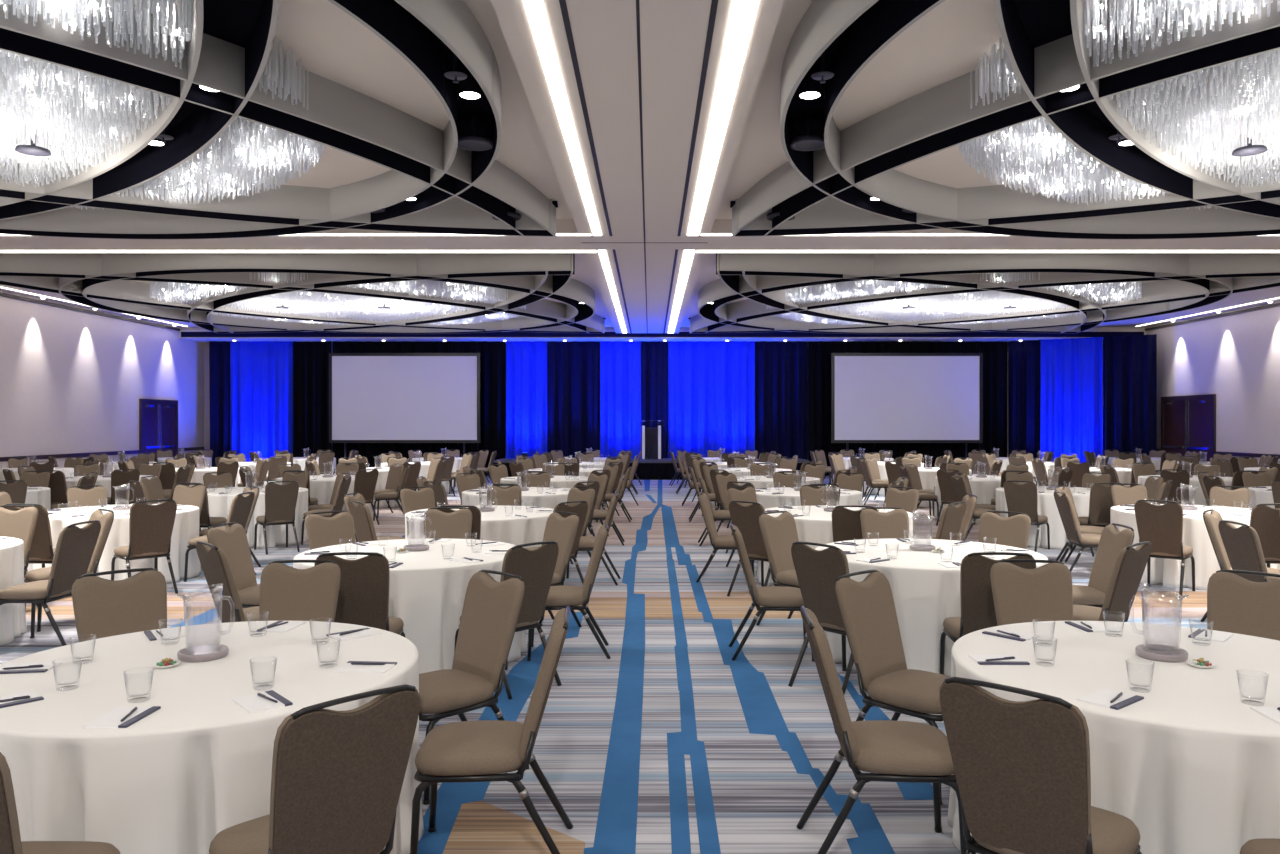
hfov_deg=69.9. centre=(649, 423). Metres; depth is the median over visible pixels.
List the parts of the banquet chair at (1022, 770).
leg, backrest, seat frame, seat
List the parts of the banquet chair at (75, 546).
leg, seat frame, seat, leg, backrest, panel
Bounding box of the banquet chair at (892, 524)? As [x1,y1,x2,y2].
[860,507,908,538]
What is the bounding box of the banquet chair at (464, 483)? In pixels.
[456,473,480,504]
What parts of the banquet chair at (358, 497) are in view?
backrest, seat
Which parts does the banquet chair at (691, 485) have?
backrest, chair frame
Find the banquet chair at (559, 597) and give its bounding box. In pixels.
[527,523,610,660]
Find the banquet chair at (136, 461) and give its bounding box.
[129,456,149,469]
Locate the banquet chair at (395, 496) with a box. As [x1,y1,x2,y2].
[373,466,409,520]
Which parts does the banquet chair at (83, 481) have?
backrest, panel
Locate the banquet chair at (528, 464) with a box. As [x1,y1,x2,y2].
[516,458,532,470]
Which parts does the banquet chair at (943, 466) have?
backrest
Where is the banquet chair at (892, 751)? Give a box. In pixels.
[796,606,966,853]
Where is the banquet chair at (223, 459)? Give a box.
[219,457,237,463]
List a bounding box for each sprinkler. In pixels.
[156,129,173,142]
[444,54,466,82]
[811,52,833,82]
[1109,129,1125,142]
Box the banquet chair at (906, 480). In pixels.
[896,477,908,490]
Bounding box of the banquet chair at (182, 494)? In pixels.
[173,484,205,518]
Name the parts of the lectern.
post, post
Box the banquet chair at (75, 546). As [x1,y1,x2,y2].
[0,520,100,645]
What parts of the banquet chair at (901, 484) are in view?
panel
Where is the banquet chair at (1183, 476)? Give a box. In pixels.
[1160,469,1193,504]
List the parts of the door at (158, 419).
vertical rod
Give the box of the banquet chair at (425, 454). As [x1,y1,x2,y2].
[423,452,438,461]
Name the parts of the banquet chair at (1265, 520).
backrest, seat, seat frame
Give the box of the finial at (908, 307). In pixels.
[902,304,914,308]
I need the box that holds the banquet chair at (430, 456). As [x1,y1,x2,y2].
[427,453,442,461]
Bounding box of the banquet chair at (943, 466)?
[934,462,960,501]
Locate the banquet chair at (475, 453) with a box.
[455,452,479,486]
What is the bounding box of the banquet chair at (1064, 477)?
[1055,469,1072,486]
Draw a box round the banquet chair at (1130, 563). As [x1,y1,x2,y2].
[1073,541,1150,621]
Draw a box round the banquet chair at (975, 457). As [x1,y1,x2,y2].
[968,452,986,474]
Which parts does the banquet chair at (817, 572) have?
leg, panel, backrest, seat frame, seat, leg, leg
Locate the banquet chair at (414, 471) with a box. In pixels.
[388,461,420,507]
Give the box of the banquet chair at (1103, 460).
[1098,456,1108,466]
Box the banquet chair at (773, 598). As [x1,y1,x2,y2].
[729,524,814,661]
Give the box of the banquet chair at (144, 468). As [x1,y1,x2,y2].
[139,463,160,477]
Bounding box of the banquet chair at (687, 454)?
[684,452,697,487]
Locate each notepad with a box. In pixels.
[0,538,13,540]
[0,662,61,673]
[0,690,43,708]
[60,515,84,517]
[83,706,160,727]
[144,628,184,640]
[232,690,292,713]
[257,621,305,631]
[304,551,335,554]
[326,628,380,640]
[334,661,396,672]
[352,541,378,545]
[389,563,402,567]
[429,538,451,541]
[449,558,482,563]
[476,542,505,546]
[485,550,506,553]
[506,515,526,517]
[535,511,552,512]
[834,541,864,545]
[856,557,889,562]
[897,538,919,541]
[938,562,960,567]
[955,541,980,545]
[968,655,1029,664]
[982,628,1038,641]
[1001,550,1032,553]
[1065,621,1115,631]
[1077,688,1143,709]
[1188,629,1233,642]
[1225,515,1249,517]
[1250,706,1279,723]
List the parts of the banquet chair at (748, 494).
leg, backrest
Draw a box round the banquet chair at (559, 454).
[551,450,562,461]
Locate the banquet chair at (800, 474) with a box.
[779,471,801,486]
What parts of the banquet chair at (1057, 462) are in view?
backrest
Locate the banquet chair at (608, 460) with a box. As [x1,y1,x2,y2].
[604,458,620,465]
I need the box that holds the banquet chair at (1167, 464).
[1161,459,1176,471]
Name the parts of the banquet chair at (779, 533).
leg, backrest, seat frame, seat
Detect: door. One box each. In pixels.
[139,399,177,456]
[1161,394,1215,461]
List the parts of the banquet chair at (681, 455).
backrest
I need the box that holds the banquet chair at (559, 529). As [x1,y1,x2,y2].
[542,511,581,626]
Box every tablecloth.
[0,467,73,483]
[0,536,26,644]
[0,621,423,853]
[24,486,50,509]
[24,504,200,583]
[66,475,156,504]
[98,462,156,474]
[158,457,211,466]
[175,467,239,486]
[201,487,307,547]
[238,462,290,486]
[276,475,373,517]
[293,457,335,474]
[293,538,526,673]
[335,467,416,507]
[381,462,450,493]
[405,505,553,548]
[412,457,461,485]
[462,487,569,508]
[500,476,594,521]
[528,468,607,506]
[543,462,604,468]
[567,457,605,461]
[703,457,747,461]
[707,462,765,467]
[712,468,791,506]
[725,476,819,520]
[755,487,861,508]
[757,506,913,585]
[815,538,1047,675]
[833,457,892,477]
[862,462,923,495]
[918,467,971,507]
[934,475,1033,523]
[947,621,1279,853]
[973,457,1008,474]
[996,486,1096,549]
[1008,461,1053,485]
[1062,468,1131,485]
[1108,457,1160,469]
[1110,504,1279,589]
[1138,475,1231,504]
[1244,467,1268,470]
[1248,486,1274,508]
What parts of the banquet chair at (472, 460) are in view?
chair frame, backrest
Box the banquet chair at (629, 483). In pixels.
[610,460,638,505]
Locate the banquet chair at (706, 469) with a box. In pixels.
[702,464,719,515]
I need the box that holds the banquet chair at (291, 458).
[280,453,292,465]
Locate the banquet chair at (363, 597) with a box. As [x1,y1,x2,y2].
[314,552,405,637]
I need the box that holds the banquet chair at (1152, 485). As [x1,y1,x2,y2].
[1144,476,1163,503]
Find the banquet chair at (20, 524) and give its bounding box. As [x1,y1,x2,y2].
[0,505,37,607]
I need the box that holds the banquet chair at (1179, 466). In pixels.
[1175,461,1183,471]
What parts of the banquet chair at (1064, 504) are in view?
leg, panel, backrest, leg, seat frame, seat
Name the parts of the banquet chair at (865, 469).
backrest, chair frame, seat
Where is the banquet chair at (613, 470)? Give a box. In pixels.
[601,464,619,515]
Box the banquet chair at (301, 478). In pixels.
[282,471,308,487]
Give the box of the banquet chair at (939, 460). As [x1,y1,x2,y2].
[934,456,947,466]
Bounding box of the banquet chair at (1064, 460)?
[1061,457,1079,467]
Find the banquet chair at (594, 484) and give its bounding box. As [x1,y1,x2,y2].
[574,481,599,555]
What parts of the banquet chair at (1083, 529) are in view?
leg, backrest, leg, seat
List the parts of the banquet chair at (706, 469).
backrest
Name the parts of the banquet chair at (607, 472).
panel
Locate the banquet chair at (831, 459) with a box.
[828,455,836,474]
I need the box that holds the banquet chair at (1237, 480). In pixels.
[1231,470,1258,489]
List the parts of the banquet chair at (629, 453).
backrest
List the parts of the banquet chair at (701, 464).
backrest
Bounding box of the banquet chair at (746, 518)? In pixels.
[727,501,770,595]
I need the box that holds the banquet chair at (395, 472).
[374,464,403,512]
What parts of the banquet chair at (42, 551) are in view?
backrest, seat frame, seat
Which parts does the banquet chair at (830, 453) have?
backrest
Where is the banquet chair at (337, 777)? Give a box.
[209,684,419,853]
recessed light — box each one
[0,234,590,235]
[0,250,596,252]
[0,287,187,326]
[15,135,50,155]
[148,128,165,145]
[198,85,219,91]
[276,305,289,308]
[378,304,390,308]
[407,195,416,200]
[458,59,481,99]
[523,0,601,235]
[598,250,626,332]
[668,250,694,332]
[687,0,758,235]
[696,250,1279,252]
[701,234,1279,235]
[798,58,821,99]
[869,195,878,200]
[1059,84,1081,91]
[1117,133,1133,145]
[1136,297,1279,326]
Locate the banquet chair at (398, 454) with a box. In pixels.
[392,452,401,458]
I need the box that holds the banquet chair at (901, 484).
[883,481,903,506]
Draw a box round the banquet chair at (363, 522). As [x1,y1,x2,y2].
[348,501,377,541]
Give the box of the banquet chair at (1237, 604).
[1207,569,1279,640]
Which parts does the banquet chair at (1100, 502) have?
seat frame, seat, backrest, panel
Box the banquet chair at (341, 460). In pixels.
[339,458,357,463]
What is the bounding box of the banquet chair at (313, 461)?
[305,459,319,474]
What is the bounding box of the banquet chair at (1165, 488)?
[1155,480,1172,503]
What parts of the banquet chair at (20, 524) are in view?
backrest, seat frame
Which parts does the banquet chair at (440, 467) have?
backrest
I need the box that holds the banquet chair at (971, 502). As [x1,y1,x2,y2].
[918,494,976,540]
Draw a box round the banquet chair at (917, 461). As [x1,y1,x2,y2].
[902,457,920,466]
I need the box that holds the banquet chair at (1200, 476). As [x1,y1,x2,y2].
[1198,472,1213,504]
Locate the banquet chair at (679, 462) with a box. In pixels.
[676,455,700,493]
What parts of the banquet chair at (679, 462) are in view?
backrest, chair frame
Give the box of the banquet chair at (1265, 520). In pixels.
[1250,504,1279,567]
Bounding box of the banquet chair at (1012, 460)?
[1008,456,1036,484]
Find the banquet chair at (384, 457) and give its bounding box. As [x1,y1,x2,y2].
[380,453,395,462]
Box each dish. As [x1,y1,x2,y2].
[152,660,180,668]
[1186,660,1215,668]
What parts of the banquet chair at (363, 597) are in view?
backrest, panel, seat frame, seat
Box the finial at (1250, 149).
[1232,137,1267,155]
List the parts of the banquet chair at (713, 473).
panel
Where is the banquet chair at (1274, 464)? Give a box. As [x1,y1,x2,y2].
[1269,462,1279,479]
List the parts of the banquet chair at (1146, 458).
backrest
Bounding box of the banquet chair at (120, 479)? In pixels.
[107,469,139,504]
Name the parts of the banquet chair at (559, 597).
leg, leg, seat, seat frame, backrest, leg, leg, panel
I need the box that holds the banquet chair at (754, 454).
[745,450,757,461]
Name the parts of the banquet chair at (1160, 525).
leg, backrest, panel, seat frame, seat, leg, leg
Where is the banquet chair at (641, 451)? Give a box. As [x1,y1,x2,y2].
[635,451,641,485]
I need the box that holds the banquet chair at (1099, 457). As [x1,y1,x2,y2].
[1094,455,1107,466]
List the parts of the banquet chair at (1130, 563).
seat, seat frame, backrest, panel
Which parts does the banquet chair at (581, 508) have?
panel, seat frame, leg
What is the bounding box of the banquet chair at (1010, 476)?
[1006,471,1032,483]
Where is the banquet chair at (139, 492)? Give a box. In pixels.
[129,480,149,503]
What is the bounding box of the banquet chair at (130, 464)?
[122,460,134,470]
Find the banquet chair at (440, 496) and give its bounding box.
[423,481,448,507]
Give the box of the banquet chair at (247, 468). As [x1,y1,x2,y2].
[240,466,254,483]
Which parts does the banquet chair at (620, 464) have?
backrest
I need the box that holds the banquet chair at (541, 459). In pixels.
[533,454,546,467]
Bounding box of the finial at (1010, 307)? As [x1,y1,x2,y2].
[1003,302,1016,308]
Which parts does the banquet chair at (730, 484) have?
panel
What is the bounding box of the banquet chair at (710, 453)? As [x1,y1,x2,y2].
[707,450,721,456]
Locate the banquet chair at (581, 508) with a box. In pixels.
[526,501,587,583]
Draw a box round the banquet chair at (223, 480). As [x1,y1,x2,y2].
[203,472,232,488]
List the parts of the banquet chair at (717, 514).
leg, backrest, leg, seat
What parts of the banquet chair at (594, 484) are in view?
panel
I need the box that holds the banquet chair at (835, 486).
[809,484,839,505]
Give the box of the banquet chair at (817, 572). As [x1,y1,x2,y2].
[788,541,853,694]
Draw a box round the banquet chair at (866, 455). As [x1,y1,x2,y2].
[864,453,879,461]
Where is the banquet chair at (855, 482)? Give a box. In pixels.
[837,473,863,491]
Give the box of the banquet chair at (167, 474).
[153,462,175,489]
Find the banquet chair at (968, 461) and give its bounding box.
[954,458,971,468]
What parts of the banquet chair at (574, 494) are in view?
backrest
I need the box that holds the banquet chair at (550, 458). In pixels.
[543,452,554,462]
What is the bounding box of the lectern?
[640,426,662,459]
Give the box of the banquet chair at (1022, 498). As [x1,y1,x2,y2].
[1004,481,1049,551]
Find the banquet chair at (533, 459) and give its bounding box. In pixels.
[524,456,537,468]
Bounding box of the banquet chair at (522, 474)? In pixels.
[521,471,543,486]
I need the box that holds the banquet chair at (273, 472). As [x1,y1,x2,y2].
[265,456,286,482]
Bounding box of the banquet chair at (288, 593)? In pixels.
[259,560,340,621]
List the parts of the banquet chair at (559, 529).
seat, seat frame, backrest, leg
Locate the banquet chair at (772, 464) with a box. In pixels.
[756,463,773,475]
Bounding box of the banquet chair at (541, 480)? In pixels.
[523,472,550,487]
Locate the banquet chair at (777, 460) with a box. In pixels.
[773,456,786,467]
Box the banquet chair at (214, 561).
[196,541,258,622]
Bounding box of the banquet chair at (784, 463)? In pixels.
[780,458,796,470]
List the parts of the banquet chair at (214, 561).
panel, backrest, seat frame, seat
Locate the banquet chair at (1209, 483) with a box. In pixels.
[1203,475,1225,496]
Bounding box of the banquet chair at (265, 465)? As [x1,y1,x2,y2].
[238,459,270,486]
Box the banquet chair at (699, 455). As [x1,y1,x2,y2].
[690,453,702,457]
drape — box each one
[209,341,229,466]
[230,341,292,461]
[293,341,331,456]
[332,341,477,466]
[478,341,505,475]
[506,341,546,457]
[547,341,599,456]
[600,341,640,457]
[641,341,667,457]
[668,341,754,457]
[755,341,807,459]
[808,341,833,475]
[833,341,978,466]
[980,341,1006,456]
[1008,340,1039,458]
[1040,337,1102,462]
[1103,334,1156,456]
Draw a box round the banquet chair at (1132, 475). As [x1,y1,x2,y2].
[1124,462,1152,487]
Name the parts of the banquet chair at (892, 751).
leg, panel, backrest, leg, seat frame, seat, leg, leg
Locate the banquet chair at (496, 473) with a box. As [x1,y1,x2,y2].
[489,464,507,483]
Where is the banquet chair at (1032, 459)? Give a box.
[1031,458,1051,485]
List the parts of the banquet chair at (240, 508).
leg, seat, backrest, panel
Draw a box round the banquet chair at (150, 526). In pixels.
[111,500,177,593]
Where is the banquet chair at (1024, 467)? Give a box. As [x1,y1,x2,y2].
[1006,464,1028,472]
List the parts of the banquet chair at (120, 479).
seat, chair frame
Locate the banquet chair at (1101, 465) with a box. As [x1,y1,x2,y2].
[1100,464,1111,472]
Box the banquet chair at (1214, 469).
[1194,464,1219,475]
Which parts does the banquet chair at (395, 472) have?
seat, chair frame, backrest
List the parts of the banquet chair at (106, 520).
leg, seat, seat frame, backrest, panel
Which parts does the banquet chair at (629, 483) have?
chair frame, backrest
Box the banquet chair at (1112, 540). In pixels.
[1072,523,1133,607]
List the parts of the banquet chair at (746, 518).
leg, panel, seat, seat frame, leg, leg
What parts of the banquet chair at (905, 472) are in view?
backrest, seat, chair frame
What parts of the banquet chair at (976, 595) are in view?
leg, seat, seat frame, backrest, panel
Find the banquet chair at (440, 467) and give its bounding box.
[414,460,446,490]
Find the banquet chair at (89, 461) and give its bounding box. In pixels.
[84,460,98,465]
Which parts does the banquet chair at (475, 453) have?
backrest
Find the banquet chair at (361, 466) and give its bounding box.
[344,462,365,471]
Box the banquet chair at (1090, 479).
[1082,472,1110,487]
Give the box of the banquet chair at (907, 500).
[885,487,918,517]
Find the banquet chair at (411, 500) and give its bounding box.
[400,487,434,517]
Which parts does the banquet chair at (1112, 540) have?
seat, backrest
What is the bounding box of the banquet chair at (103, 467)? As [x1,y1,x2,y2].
[99,458,108,474]
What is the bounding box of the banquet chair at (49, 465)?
[29,462,53,473]
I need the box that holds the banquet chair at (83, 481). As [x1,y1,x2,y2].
[56,475,94,508]
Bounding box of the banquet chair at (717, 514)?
[698,477,730,545]
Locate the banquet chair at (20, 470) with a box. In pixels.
[18,466,35,476]
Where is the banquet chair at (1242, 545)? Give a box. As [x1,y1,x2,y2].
[1218,520,1272,581]
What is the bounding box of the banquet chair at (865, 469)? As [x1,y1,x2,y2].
[860,459,888,504]
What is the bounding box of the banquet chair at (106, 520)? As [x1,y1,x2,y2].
[24,509,113,631]
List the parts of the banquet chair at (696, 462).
backrest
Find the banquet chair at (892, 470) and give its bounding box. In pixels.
[885,461,918,507]
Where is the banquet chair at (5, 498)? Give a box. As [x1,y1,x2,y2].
[0,491,24,567]
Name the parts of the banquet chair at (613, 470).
backrest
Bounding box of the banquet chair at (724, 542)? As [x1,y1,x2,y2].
[696,492,754,581]
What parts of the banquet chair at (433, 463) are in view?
backrest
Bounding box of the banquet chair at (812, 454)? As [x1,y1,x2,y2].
[810,451,832,482]
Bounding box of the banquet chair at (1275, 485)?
[1271,480,1279,508]
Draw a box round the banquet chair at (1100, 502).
[1070,482,1123,556]
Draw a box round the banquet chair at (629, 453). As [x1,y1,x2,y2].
[621,452,631,486]
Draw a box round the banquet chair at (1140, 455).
[1139,453,1159,473]
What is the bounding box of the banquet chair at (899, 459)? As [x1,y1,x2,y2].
[895,457,913,463]
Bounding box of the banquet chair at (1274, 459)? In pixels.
[1269,456,1278,463]
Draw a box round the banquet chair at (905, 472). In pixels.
[899,466,938,518]
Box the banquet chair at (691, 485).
[682,460,708,505]
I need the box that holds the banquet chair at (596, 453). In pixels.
[586,450,599,456]
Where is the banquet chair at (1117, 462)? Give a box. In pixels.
[1113,458,1133,467]
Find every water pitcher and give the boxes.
[112,483,133,506]
[177,583,234,654]
[404,511,431,546]
[477,484,495,508]
[822,485,840,508]
[912,511,934,546]
[1129,583,1188,654]
[1177,483,1197,506]
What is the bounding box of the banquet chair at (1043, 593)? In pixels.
[990,559,1072,625]
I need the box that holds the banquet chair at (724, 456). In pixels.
[721,453,736,461]
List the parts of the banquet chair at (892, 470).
backrest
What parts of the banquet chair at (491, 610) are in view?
leg, seat, seat frame, leg, backrest, leg, panel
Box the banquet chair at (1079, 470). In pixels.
[1067,461,1089,486]
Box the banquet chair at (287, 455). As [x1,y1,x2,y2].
[275,453,290,461]
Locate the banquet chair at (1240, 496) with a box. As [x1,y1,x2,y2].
[1209,486,1250,507]
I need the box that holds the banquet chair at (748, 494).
[726,486,756,566]
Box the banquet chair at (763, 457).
[758,452,769,462]
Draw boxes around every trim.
[0,292,179,330]
[0,450,140,461]
[178,447,203,450]
[180,330,1144,331]
[181,332,1143,336]
[559,0,611,235]
[613,249,631,332]
[636,0,647,332]
[663,249,677,332]
[677,0,717,235]
[1145,303,1279,330]
[1214,451,1279,458]
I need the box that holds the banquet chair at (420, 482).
[416,476,427,489]
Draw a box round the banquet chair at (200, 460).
[192,454,204,466]
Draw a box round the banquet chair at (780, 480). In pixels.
[773,472,799,487]
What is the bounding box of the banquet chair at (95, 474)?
[51,472,97,508]
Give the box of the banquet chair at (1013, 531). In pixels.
[979,511,1030,548]
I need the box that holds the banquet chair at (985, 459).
[981,454,1000,475]
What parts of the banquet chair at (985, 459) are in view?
backrest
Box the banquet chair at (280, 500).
[254,481,299,554]
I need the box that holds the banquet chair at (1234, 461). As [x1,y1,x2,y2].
[1229,457,1248,472]
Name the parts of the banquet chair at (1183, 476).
chair frame, seat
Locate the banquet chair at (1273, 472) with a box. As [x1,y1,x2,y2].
[1258,466,1277,481]
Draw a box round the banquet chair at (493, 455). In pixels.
[477,451,496,479]
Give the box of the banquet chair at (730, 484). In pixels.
[726,482,755,552]
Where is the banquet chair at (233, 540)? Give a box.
[207,522,259,607]
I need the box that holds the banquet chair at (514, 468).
[509,462,524,476]
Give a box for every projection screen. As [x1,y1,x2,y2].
[329,353,479,458]
[831,353,982,459]
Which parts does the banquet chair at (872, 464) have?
backrest, chair frame, seat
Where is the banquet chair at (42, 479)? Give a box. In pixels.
[19,471,49,486]
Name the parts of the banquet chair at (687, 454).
backrest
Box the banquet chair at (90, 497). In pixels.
[67,485,107,507]
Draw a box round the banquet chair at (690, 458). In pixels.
[688,456,700,480]
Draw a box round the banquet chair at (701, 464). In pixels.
[699,462,717,508]
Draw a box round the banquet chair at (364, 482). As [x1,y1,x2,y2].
[351,469,379,524]
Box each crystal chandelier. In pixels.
[0,0,325,209]
[150,273,525,325]
[766,273,1141,325]
[957,0,1279,209]
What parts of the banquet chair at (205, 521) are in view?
panel, backrest, seat frame, seat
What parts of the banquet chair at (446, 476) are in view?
backrest, chair frame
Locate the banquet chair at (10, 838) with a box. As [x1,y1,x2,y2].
[0,752,119,853]
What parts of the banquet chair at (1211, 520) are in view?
leg, panel, backrest, seat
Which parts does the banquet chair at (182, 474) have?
seat, backrest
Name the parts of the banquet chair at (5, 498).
backrest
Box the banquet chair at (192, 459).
[189,456,197,466]
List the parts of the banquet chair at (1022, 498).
panel, backrest, seat frame, leg, seat, leg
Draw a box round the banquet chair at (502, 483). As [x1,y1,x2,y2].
[488,483,521,505]
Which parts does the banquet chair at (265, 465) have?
backrest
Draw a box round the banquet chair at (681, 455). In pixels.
[677,450,692,482]
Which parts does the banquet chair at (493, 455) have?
backrest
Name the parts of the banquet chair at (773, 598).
panel, leg, backrest, leg, seat frame, seat, leg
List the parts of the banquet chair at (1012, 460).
backrest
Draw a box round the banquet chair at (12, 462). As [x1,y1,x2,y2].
[8,458,30,467]
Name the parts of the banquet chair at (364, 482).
backrest, chair frame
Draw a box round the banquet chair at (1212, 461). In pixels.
[1209,458,1221,476]
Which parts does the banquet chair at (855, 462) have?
backrest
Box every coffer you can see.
[0,0,557,239]
[0,253,605,333]
[688,253,1279,333]
[730,0,1279,239]
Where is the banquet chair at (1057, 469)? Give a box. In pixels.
[1051,466,1069,486]
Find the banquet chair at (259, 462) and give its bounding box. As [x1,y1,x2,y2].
[240,458,268,482]
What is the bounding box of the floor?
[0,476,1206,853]
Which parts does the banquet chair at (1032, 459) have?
backrest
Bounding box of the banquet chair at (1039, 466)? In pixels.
[1033,459,1050,485]
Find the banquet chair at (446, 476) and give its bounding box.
[440,456,454,495]
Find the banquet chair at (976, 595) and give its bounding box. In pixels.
[940,552,1035,674]
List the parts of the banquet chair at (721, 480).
backrest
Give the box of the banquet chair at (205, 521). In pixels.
[174,483,226,535]
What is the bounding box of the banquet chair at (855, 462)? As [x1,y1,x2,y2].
[850,456,878,496]
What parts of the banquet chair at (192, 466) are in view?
backrest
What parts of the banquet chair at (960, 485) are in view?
panel, backrest, leg, seat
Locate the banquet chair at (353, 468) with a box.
[336,463,358,474]
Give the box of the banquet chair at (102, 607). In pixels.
[71,568,166,641]
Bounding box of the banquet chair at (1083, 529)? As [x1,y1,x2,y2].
[1055,485,1104,561]
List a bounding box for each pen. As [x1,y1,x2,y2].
[0,695,29,701]
[2,665,43,669]
[120,707,136,721]
[257,693,277,702]
[267,621,287,628]
[339,629,363,635]
[351,662,384,664]
[985,656,1014,660]
[997,630,1019,637]
[1110,692,1122,702]
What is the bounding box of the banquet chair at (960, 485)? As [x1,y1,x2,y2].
[951,476,999,539]
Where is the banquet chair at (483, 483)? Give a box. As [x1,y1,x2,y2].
[470,469,487,488]
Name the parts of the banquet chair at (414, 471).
backrest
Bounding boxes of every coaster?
[112,506,130,509]
[177,644,228,661]
[403,544,428,550]
[479,508,494,511]
[824,508,833,511]
[909,544,935,550]
[1135,644,1187,661]
[1182,506,1197,509]
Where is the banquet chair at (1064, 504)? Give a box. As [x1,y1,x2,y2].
[1054,491,1100,571]
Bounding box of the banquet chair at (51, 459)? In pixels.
[48,456,57,466]
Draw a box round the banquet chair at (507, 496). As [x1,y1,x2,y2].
[487,484,521,505]
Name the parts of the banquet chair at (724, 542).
panel, leg, backrest, seat frame, seat, leg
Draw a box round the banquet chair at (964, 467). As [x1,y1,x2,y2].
[946,463,968,474]
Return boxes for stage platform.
[494,458,809,479]
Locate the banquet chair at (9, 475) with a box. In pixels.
[3,469,16,483]
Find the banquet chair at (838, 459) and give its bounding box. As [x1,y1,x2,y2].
[832,453,845,471]
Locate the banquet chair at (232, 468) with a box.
[217,461,238,486]
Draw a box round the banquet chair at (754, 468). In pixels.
[750,463,771,475]
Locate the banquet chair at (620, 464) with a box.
[604,462,623,507]
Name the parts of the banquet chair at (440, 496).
backrest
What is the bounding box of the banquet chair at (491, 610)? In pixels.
[419,569,529,804]
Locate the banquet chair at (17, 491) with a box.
[0,480,26,507]
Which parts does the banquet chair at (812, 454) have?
backrest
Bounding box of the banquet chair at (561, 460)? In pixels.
[558,457,576,464]
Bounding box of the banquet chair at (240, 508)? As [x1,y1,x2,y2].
[184,492,255,581]
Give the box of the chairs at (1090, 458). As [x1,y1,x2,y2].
[89,449,1271,483]
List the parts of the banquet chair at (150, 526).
leg, leg, seat, seat frame, backrest, panel, leg, leg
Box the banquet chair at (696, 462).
[692,458,707,501]
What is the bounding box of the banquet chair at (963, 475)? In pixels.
[954,472,995,522]
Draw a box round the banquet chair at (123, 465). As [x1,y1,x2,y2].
[118,461,129,471]
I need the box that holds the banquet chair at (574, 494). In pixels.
[566,487,594,563]
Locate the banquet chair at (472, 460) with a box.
[449,455,476,493]
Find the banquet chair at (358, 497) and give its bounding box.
[344,492,404,541]
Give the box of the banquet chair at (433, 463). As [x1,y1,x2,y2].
[418,458,440,490]
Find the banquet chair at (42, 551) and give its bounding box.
[3,504,55,567]
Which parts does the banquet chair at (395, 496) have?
seat, chair frame, backrest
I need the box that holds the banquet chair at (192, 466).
[163,464,194,492]
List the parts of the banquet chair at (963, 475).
backrest, seat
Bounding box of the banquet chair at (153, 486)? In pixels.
[140,476,164,503]
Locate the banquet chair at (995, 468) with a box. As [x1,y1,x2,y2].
[989,461,1001,475]
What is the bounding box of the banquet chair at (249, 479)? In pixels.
[239,469,254,486]
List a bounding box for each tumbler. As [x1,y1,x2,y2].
[52,657,81,690]
[69,635,95,663]
[123,667,153,702]
[158,618,181,644]
[247,611,268,636]
[250,656,276,689]
[309,619,331,644]
[316,637,340,667]
[1032,620,1054,645]
[1032,636,1057,664]
[1103,612,1124,636]
[1125,658,1154,692]
[1189,619,1213,645]
[1237,670,1268,705]
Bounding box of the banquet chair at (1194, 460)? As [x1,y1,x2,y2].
[1178,456,1198,474]
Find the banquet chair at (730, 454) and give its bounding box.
[728,453,744,458]
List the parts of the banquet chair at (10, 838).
panel, backrest, seat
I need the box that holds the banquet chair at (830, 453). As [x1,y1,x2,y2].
[828,452,842,483]
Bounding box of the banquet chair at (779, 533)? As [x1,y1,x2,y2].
[756,511,799,624]
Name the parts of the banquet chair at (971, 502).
backrest, panel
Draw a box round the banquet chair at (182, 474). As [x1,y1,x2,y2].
[164,466,190,499]
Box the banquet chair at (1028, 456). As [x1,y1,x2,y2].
[1016,453,1032,460]
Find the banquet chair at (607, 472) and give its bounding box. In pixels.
[590,470,610,526]
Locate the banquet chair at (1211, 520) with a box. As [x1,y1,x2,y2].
[1200,509,1279,621]
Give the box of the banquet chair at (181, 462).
[166,458,186,467]
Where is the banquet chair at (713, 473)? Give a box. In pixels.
[710,470,731,527]
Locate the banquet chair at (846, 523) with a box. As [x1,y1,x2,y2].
[832,505,878,541]
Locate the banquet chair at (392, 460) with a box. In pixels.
[388,457,406,466]
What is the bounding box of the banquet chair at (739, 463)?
[734,457,752,467]
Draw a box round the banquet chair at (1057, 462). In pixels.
[1049,457,1072,479]
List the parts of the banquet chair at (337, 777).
seat, seat frame, backrest, panel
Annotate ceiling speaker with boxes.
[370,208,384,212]
[457,116,492,150]
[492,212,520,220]
[767,211,794,220]
[790,116,824,150]
[902,208,916,212]
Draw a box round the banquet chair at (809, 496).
[800,485,834,505]
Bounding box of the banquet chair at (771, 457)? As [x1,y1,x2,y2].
[768,454,780,462]
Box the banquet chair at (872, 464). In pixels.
[864,458,888,500]
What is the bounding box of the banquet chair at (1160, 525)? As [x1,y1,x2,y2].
[1134,500,1195,594]
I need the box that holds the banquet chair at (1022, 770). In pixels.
[939,677,1141,853]
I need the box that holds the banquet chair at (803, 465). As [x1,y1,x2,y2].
[800,462,815,476]
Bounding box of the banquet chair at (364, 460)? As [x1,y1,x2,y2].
[356,456,368,467]
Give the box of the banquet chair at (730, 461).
[727,457,744,467]
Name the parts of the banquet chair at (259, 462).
backrest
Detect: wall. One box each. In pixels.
[0,291,203,468]
[204,343,1040,456]
[1147,301,1279,463]
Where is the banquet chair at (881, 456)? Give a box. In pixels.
[869,452,883,461]
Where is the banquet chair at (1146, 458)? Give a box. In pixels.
[1142,454,1159,474]
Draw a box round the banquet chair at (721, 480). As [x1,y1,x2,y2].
[716,473,737,532]
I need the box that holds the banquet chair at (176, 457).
[174,454,183,459]

